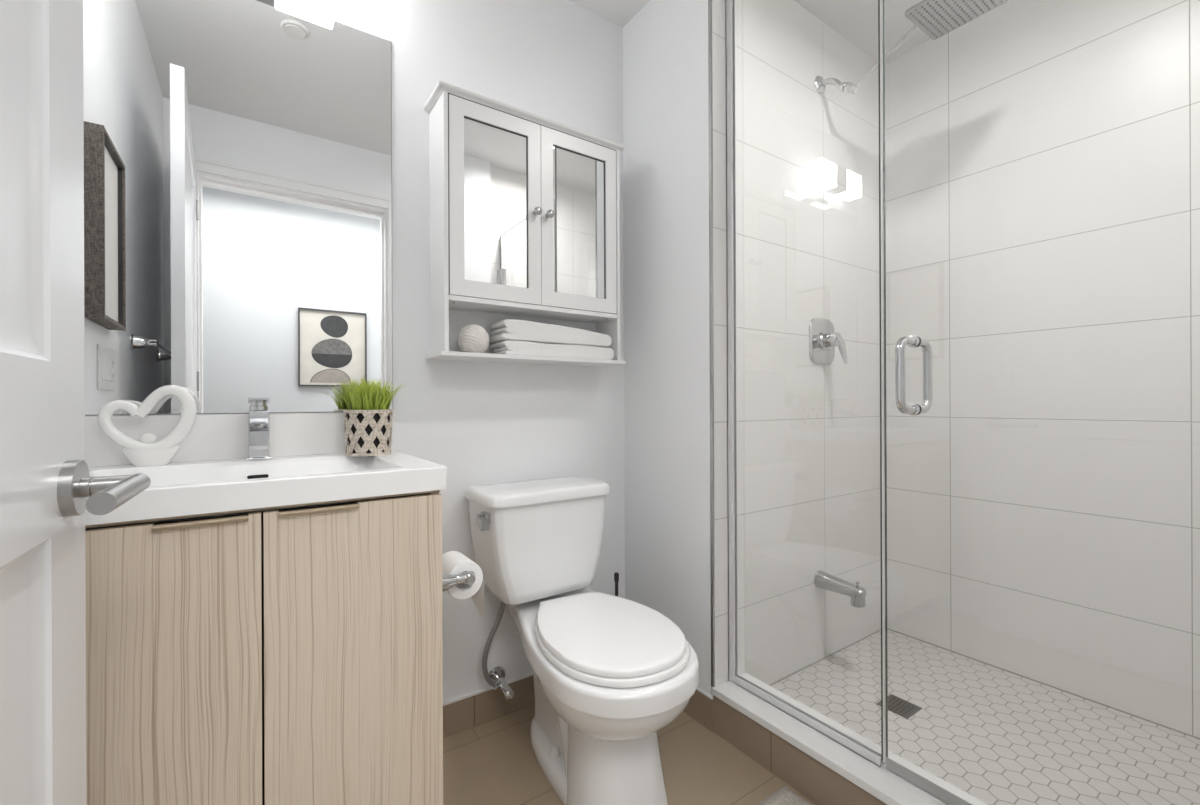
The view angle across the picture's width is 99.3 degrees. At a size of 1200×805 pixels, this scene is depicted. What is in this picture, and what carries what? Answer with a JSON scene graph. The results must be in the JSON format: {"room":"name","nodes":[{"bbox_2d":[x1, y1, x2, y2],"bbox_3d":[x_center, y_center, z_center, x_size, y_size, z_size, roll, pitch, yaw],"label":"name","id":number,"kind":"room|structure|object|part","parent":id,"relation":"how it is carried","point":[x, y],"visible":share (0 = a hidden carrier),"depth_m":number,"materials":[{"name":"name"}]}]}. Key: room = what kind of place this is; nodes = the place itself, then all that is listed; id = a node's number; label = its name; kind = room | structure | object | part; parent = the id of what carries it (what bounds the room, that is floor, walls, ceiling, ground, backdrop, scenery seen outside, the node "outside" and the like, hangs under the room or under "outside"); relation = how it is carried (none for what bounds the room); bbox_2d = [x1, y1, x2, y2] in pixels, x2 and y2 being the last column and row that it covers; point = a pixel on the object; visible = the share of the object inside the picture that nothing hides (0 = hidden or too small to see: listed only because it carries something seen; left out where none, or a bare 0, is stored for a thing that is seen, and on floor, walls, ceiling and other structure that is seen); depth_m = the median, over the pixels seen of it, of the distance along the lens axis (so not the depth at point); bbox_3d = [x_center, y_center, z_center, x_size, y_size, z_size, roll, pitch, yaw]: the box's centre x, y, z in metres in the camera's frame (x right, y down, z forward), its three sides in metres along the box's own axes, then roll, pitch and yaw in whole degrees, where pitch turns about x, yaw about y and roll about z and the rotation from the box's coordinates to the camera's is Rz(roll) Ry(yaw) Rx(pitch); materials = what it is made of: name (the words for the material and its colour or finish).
{"room":"bathroom","nodes":[
{"label":"bathroom","id":0,"kind":"room"},
{"bbox_2d":[85,0,624,702],"bbox_3d":[-0.595,-0.169,1.510,1.619,2.462,0.120,0,0,-34],"label":"wall","id":1,"kind":"structure","parent":0,"point":[561,61],"depth_m":1.60,"materials":[{"name":"white paint"}]},
{"bbox_2d":[83,0,392,414],"bbox_3d":[-0.848,-0.496,1.261,0.632,1.044,0.006,0,0,-34],"label":"wall mirror","id":2,"kind":"object","parent":1,"relation":"attached to","point":[238,153],"visible":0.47,"depth_m":1.23,"materials":[{"name":"silver mirror"}]},
{"bbox_2d":[85,412,393,466],"bbox_3d":[-0.845,0.082,1.253,0.636,0.108,0.020,0,0,-34],"label":"backsplash","id":3,"kind":"structure","parent":1,"relation":"attached to","point":[212,436],"depth_m":1.21,"materials":[{"name":"white"}]},
{"bbox_2d":[443,673,534,738],"bbox_3d":[-0.243,0.948,1.672,0.815,0.106,0.006,0,0,-34],"label":"baseboard","id":4,"kind":"structure","parent":1,"relation":"attached to","point":[470,712],"depth_m":1.59,"materials":[{"name":"beige tile"}]},
{"bbox_2d":[482,601,513,699],"bbox_3d":[-0.312,0.737,1.558,0.099,0.327,0.116,0,0,-34],"label":"supply valve","id":5,"kind":"object","parent":1,"relation":"attached to","point":[495,678],"visible":0.81,"depth_m":1.55,"materials":[{"name":"silver metal"}]},
{"bbox_3d":[-0.277,0.876,1.532,0.031,0.031,0.034,0,0,-34],"label":"valve knob","id":6,"kind":"part","parent":5,"relation":"part of","materials":[{"name":"silver metal"}]},
{"bbox_2d":[424,80,625,366],"bbox_3d":[-0.209,-0.500,1.603,0.630,0.743,0.164,0,0,-34],"label":"upper cabinet","id":7,"kind":"object","parent":1,"relation":"attached to","point":[525,205],"visible":1,"depth_m":1.53,"materials":[{"name":"white paint"}]},
{"bbox_3d":[-0.459,-0.495,1.449,0.012,0.712,0.137,0,0,-34],"label":"panel","id":8,"kind":"part","parent":7,"relation":"part of","materials":[{"name":"white paint"}]},
{"bbox_2d":[457,324,488,352],"bbox_3d":[-0.372,-0.183,1.498,0.092,0.093,0.092,0,0,-34],"label":"ball","id":9,"kind":"object","parent":7,"relation":"on","point":[472,338],"visible":0.84,"depth_m":1.47,"materials":[{"name":"white"}]},
{"bbox_3d":[-0.302,-0.573,1.485,0.282,0.550,0.016,0,0,-34],"label":"door","id":10,"kind":"part","parent":7,"relation":"part of","materials":[{"name":"white paint"}]},
{"bbox_3d":[-0.303,-0.573,1.487,0.205,0.466,0.004,0,0,-34],"label":"mirror pane","id":11,"kind":"part","parent":7,"relation":"part of","materials":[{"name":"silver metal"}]},
{"bbox_3d":[-0.254,-0.496,1.669,0.574,0.712,0.006,0,0,-34],"label":"panel","id":12,"kind":"part","parent":7,"relation":"part of","materials":[{"name":"white paint"}]},
{"bbox_3d":[-0.215,-0.862,1.610,0.630,0.019,0.149,0,0,-34],"label":"cornice","id":13,"kind":"part","parent":7,"relation":"part of","materials":[{"name":"white paint"}]},
{"bbox_2d":[449,295,616,322],"bbox_3d":[-0.215,-0.290,1.613,0.574,0.014,0.130,0,0,-34],"label":"shelf","id":14,"kind":"object","parent":7,"relation":"attached to","point":[488,306],"depth_m":1.59,"materials":[{"name":"white paint"}]},
{"bbox_3d":[-0.189,-0.576,1.535,0.025,0.025,0.028,0,0,-34],"label":"knob","id":15,"kind":"part","parent":7,"relation":"part of","materials":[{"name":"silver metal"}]},
{"bbox_3d":[-0.155,-0.576,1.559,0.025,0.025,0.028,0,0,-34],"label":"knob","id":16,"kind":"part","parent":7,"relation":"part of","materials":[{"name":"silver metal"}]},
{"bbox_2d":[490,340,613,359],"bbox_3d":[-0.146,-0.164,1.650,0.404,0.046,0.111,0,0,-34],"label":"towel","id":17,"kind":"object","parent":7,"relation":"on","point":[511,347],"visible":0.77,"depth_m":1.58,"materials":[{"name":"white fabric"}]},
{"bbox_2d":[489,319,611,346],"bbox_3d":[-0.153,-0.217,1.645,0.399,0.062,0.112,0,0,-34],"label":"towel","id":18,"kind":"object","parent":17,"relation":"on","point":[507,329],"visible":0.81,"depth_m":1.57,"materials":[{"name":"white fabric"}]},
{"bbox_3d":[-0.067,-0.574,1.647,0.284,0.550,0.016,0,0,-34],"label":"door","id":19,"kind":"part","parent":7,"relation":"part of","materials":[{"name":"white paint"}]},
{"bbox_3d":[-0.068,-0.574,1.648,0.207,0.466,0.004,0,0,-34],"label":"mirror pane","id":20,"kind":"part","parent":7,"relation":"part of","materials":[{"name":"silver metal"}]},
{"bbox_3d":[0.024,-0.497,1.780,0.012,0.712,0.137,0,0,-34],"label":"panel","id":21,"kind":"part","parent":7,"relation":"part of","materials":[{"name":"white paint"}]},
{"bbox_2d":[443,704,815,804],"bbox_3d":[-0.334,1.031,0.011,2.854,0.060,2.642,0,0,-34],"label":"floor","id":22,"kind":"structure","parent":0,"point":[493,762],"depth_m":1.39,"materials":[{"name":"beige tile"}]},
{"bbox_2d":[85,490,442,804],"bbox_3d":[-0.713,0.593,1.066,0.630,0.820,0.475,0,0,-34],"label":"vanity cabinet","id":23,"kind":"object","parent":22,"relation":"on","point":[294,656],"visible":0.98,"depth_m":0.89,"materials":[{"name":"brown wood"}]},
{"bbox_3d":[-0.719,0.548,0.799,0.315,0.710,0.018,0,0,-34],"label":"door","id":24,"kind":"part","parent":23,"relation":"part of","materials":[{"name":"brown wood"}]},
{"bbox_3d":[-0.653,0.198,0.837,0.124,0.008,0.027,0,0,-34],"label":"finger pull","id":25,"kind":"part","parent":23,"relation":"part of","materials":[{"name":"beige wood"}]},
{"bbox_3d":[-0.606,0.240,0.907,0.594,0.086,0.015,0,0,-34],"label":"rail","id":26,"kind":"part","parent":23,"relation":"part of","materials":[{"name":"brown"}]},
{"bbox_3d":[-0.599,0.186,0.897,0.630,0.006,0.010,0,0,-34],"label":"rail","id":27,"kind":"part","parent":23,"relation":"part of","materials":[{"name":"beige wood"}]},
{"bbox_2d":[85,450,446,529],"bbox_3d":[-0.715,0.185,1.071,0.644,0.100,0.468,0,0,-34],"label":"washbasin","id":28,"kind":"object","parent":23,"relation":"in","point":[211,486],"visible":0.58,"depth_m":0.97,"materials":[{"name":"white ceramic"}]},
{"bbox_2d":[98,385,196,466],"bbox_3d":[-0.976,0.049,1.103,0.161,0.175,0.041,0,0,-34],"label":"heart ornament","id":29,"kind":"object","parent":28,"relation":"on","point":[145,451],"visible":1,"depth_m":1.09,"materials":[{"name":"white ceramic"}]},
{"bbox_2d":[246,398,271,460],"bbox_3d":[-0.787,0.062,1.176,0.052,0.146,0.155,0,0,-34],"label":"faucet","id":30,"kind":"object","parent":28,"relation":"on","point":[258,413],"visible":1,"depth_m":1.20,"materials":[{"name":"silver metal"}]},
{"bbox_3d":[-0.798,0.004,1.192,0.042,0.030,0.110,0,0,-34],"label":"lever","id":31,"kind":"part","parent":30,"relation":"part of","materials":[{"name":"silver metal"}]},
{"bbox_3d":[-0.816,0.133,1.219,0.052,0.005,0.052,0,0,-34],"label":"plate","id":32,"kind":"part","parent":30,"relation":"part of","materials":[{"name":"silver metal"}]},
{"bbox_3d":[-0.775,0.057,1.159,0.036,0.040,0.112,0,0,-34],"label":"spout","id":33,"kind":"part","parent":30,"relation":"part of","materials":[{"name":"silver metal"}]},
{"bbox_2d":[335,377,402,455],"bbox_3d":[-0.602,0.031,1.321,0.187,0.208,0.167,0,0,-34],"label":"potted plant","id":34,"kind":"object","parent":28,"relation":"on","point":[368,417],"visible":1,"depth_m":1.28,"materials":[{"name":"green"}]},
{"bbox_3d":[-0.513,0.198,0.933,0.128,0.008,0.027,0,0,-34],"label":"finger pull","id":35,"kind":"part","parent":23,"relation":"part of","materials":[{"name":"beige wood"}]},
{"bbox_3d":[-0.459,0.547,0.977,0.309,0.710,0.018,0,0,-34],"label":"door","id":36,"kind":"part","parent":23,"relation":"part of","materials":[{"name":"brown wood"}]},
{"bbox_3d":[-0.470,0.592,1.252,0.018,0.820,0.444,0,0,-34],"label":"panel","id":37,"kind":"part","parent":23,"relation":"part of","materials":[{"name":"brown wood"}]},
{"bbox_2d":[442,571,475,591],"bbox_3d":[-0.365,0.397,1.194,0.090,0.050,0.190,0,0,-34],"label":"paper holder","id":38,"kind":"object","parent":23,"relation":"attached to","point":[448,580],"visible":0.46,"depth_m":1.13,"materials":[{"name":"silver metal"}]},
{"bbox_2d":[442,551,484,616],"bbox_3d":[-0.337,0.437,1.213,0.089,0.143,0.106,0,0,-34],"label":"toilet paper","id":39,"kind":"object","parent":38,"relation":"hanging from","point":[453,562],"visible":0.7,"depth_m":1.18,"materials":[{"name":"white paper"}]},
{"bbox_2d":[464,476,698,804],"bbox_3d":[-0.057,0.627,1.361,0.444,0.755,0.704,0,0,-34],"label":"toilet","id":40,"kind":"object","parent":22,"relation":"on","point":[611,672],"visible":1,"depth_m":1.27,"materials":[{"name":"white ceramic"}]},
{"bbox_3d":[-0.317,0.321,1.383,0.042,0.036,0.071,0,0,-34],"label":"flush lever","id":41,"kind":"part","parent":40,"relation":"part of","materials":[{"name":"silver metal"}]},
{"bbox_3d":[-0.185,0.431,1.570,0.393,0.289,0.199,0,0,-34],"label":"tank","id":42,"kind":"part","parent":40,"relation":"part of","materials":[{"name":"white ceramic"}]},
{"bbox_3d":[-0.184,0.270,1.568,0.417,0.038,0.221,0,0,-34],"label":"tank lid","id":43,"kind":"part","parent":40,"relation":"part of","materials":[{"name":"white ceramic"}]},
{"bbox_3d":[0.011,0.573,1.296,0.338,0.020,0.459,0,0,-34],"label":"lid","id":44,"kind":"part","parent":40,"relation":"part of","materials":[{"name":"white plastic"}]},
{"bbox_3d":[0.013,0.591,1.293,0.350,0.016,0.476,0,0,-34],"label":"seat","id":45,"kind":"part","parent":40,"relation":"part of","materials":[{"name":"white plastic"}]},
{"bbox_2d":[614,572,618,595],"bbox_3d":[0.059,0.798,1.784,0.094,0.403,0.094,0,0,-34],"label":"toilet brush","id":46,"kind":"object","parent":22,"relation":"on","point":[616,574],"visible":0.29,"depth_m":1.78,"materials":[{"name":"grey plastic"}]},
{"bbox_2d":[757,786,810,804],"bbox_3d":[0.372,0.989,0.957,0.590,0.018,0.482,0,0,-34],"label":"bath mat","id":47,"kind":"object","parent":22,"relation":"on","point":[784,795],"visible":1,"depth_m":1.26,"materials":[{"name":"grey fabric"}]},
{"bbox_2d":[713,695,886,804],"bbox_3d":[0.725,0.949,1.114,0.141,0.136,1.141,0,0,-34],"label":"curb face","id":48,"kind":"object","parent":22,"relation":"on","point":[811,778],"visible":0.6,"depth_m":1.33,"materials":[{"name":"beige tile"}]},
{"bbox_2d":[712,673,987,804],"bbox_3d":[0.724,0.871,1.113,0.153,0.021,1.141,0,0,-34],"label":"shower curb","id":49,"kind":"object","parent":48,"relation":"on","point":[882,783],"depth_m":1.26,"materials":[{"name":"white stone"}]},
{"bbox_2d":[726,0,884,766],"bbox_3d":[0.534,-0.272,1.398,0.022,2.266,0.462,0,0,-34],"label":"shower door frame","id":50,"kind":"structure","parent":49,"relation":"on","point":[849,742],"depth_m":1.57,"materials":[{"name":"silver glass"}]},
{"bbox_3d":[0.535,-0.276,1.396,0.009,2.252,0.458,0,0,-34],"label":"pane","id":51,"kind":"part","parent":50,"relation":"part of","materials":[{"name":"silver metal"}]},
{"bbox_2d":[569,0,930,62],"bbox_3d":[0.279,-1.433,0.468,4.500,0.060,2.950,0,0,-34],"label":"ceiling","id":52,"kind":"structure","parent":0,"point":[856,21],"depth_m":1.85,"materials":[{"name":"white paint"}]},
{"bbox_2d":[623,0,880,696],"bbox_3d":[0.662,-0.174,2.105,1.166,2.462,0.561,0,0,-34],"label":"wall","id":53,"kind":"structure","parent":0,"point":[808,160],"depth_m":1.75,"materials":[{"name":"white tile"}]},
{"bbox_2d":[683,687,713,731],"bbox_3d":[0.217,0.946,1.724,0.006,0.106,0.441,0,0,-34],"label":"baseboard","id":54,"kind":"structure","parent":53,"relation":"attached to","point":[699,707],"depth_m":1.58,"materials":[{"name":"beige tile"}]},
{"bbox_2d":[708,0,714,686],"bbox_3d":[0.339,-0.271,1.549,0.007,2.266,0.010,0,0,-34],"label":"trim","id":55,"kind":"structure","parent":53,"relation":"attached to","point":[710,70],"depth_m":1.54,"materials":[{"name":"grey metal"}]},
{"bbox_2d":[809,318,846,364],"bbox_3d":[0.839,-0.222,1.831,0.156,0.172,0.092,0,0,-34],"label":"shower valve","id":56,"kind":"object","parent":53,"relation":"attached to","point":[823,340],"visible":1,"depth_m":1.84,"materials":[{"name":"silver metal"}]},
{"bbox_3d":[0.815,-0.224,1.865,0.156,0.167,0.009,0,0,-34],"label":"plate","id":57,"kind":"part","parent":56,"relation":"part of","materials":[{"name":"silver metal"}]},
{"bbox_3d":[0.853,-0.188,1.810,0.034,0.104,0.041,0,0,-34],"label":"lever","id":58,"kind":"part","parent":56,"relation":"part of","materials":[{"name":"silver metal"}]},
{"bbox_2d":[814,570,866,607],"bbox_3d":[0.845,0.651,1.788,0.062,0.079,0.167,0,0,-34],"label":"spout","id":59,"kind":"object","parent":53,"relation":"attached to","point":[823,580],"visible":1,"depth_m":1.76,"materials":[{"name":"grey metal"}]},
{"bbox_2d":[814,0,1007,93],"bbox_3d":[0.961,-1.153,1.649,0.202,0.165,0.536,0,0,-34],"label":"shower","id":60,"kind":"object","parent":53,"relation":"attached to","point":[936,19],"visible":1,"depth_m":1.55,"materials":[{"name":"silver metal"}]},
{"bbox_3d":[0.841,-1.126,1.811,0.033,0.094,0.118,0,0,-34],"label":"wall arm","id":61,"kind":"part","parent":60,"relation":"part of","materials":[{"name":"silver metal"}]},
{"bbox_3d":[0.961,-1.153,1.637,0.024,0.165,0.328,0,0,-34],"label":"extension arm","id":62,"kind":"part","parent":60,"relation":"part of","materials":[{"name":"silver metal"}]},
{"bbox_3d":[1.055,-1.176,1.511,0.202,0.011,0.202,0,0,-34],"label":"head plate","id":63,"kind":"part","parent":60,"relation":"part of","materials":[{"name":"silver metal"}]},
{"bbox_2d":[771,629,1199,804],"bbox_3d":[1.147,0.978,1.403,0.882,0.075,1.141,0,0,-34],"label":"floor","id":64,"kind":"structure","parent":0,"point":[998,736],"depth_m":1.46,"materials":[{"name":"tile"}]},
{"bbox_2d":[876,694,921,718],"bbox_3d":[0.926,0.941,1.577,0.092,0.004,0.092,0,0,-34],"label":"floor drain","id":65,"kind":"object","parent":64,"relation":"on","point":[897,705],"visible":0.89,"depth_m":1.57,"materials":[{"name":"silver metal"}]},
{"bbox_2d":[885,0,1199,737],"bbox_3d":[1.601,-0.178,1.638,0.140,2.462,1.290,0,0,-34],"label":"wall","id":66,"kind":"structure","parent":0,"point":[1042,157],"depth_m":1.67,"materials":[{"name":"white tile"}]},
{"bbox_2d":[769,628,1199,739],"bbox_3d":[1.147,0.938,1.403,0.882,0.004,1.141,0,0,-34],"label":"trim","id":67,"kind":"structure","parent":66,"relation":"attached to","point":[887,628],"depth_m":1.75,"materials":[{"name":"grey"}]},
{"bbox_3d":[0.331,-0.202,0.143,1.599,2.402,0.120,0,0,-34],"label":"wall door","id":68,"kind":"structure","parent":0,"visible":0},
{"bbox_3d":[0.210,-0.082,0.071,0.992,2.162,0.139,0,0,-34],"label":"door","id":69,"kind":"structure","parent":68,"relation":"attached to","visible":0},
{"bbox_2d":[0,0,150,804],"bbox_3d":[-0.438,-0.052,0.256,0.161,2.083,0.896,0,0,-28],"label":"door","id":70,"kind":"structure","parent":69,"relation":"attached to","point":[47,487],"depth_m":0.54,"materials":[{"name":"white paint"}]},
{"bbox_3d":[-0.558,0.099,0.562,0.072,0.065,0.182,0,0,-32],"label":"lever handle","id":71,"kind":"part","parent":70,"relation":"part of","materials":[{"name":"silver metal"}]},
{"bbox_3d":[1.426,-0.177,0.864,1.023,2.462,0.070,0,0,-34],"label":"wall","id":72,"kind":"structure","parent":0,"visible":0},
{"bbox_2d":[880,0,971,804],"bbox_3d":[0.859,-0.071,0.925,0.147,1.856,0.674,0,0,-34],"label":"shower door","id":73,"kind":"structure","parent":72,"relation":"attached to","point":[932,788],"depth_m":1.20,"materials":[{"name":"clear glass"}]},
{"bbox_3d":[0.857,-0.076,0.928,0.009,1.845,0.656,0,0,-34],"label":"pane","id":74,"kind":"part","parent":73,"relation":"part of","materials":[{"name":"clear glass"}]},
{"bbox_3d":[0.707,-0.060,1.146,0.147,0.179,0.026,0,0,-34],"label":"pull handle","id":75,"kind":"part","parent":73,"relation":"part of","materials":[{"name":"silver metal"}]}
]}

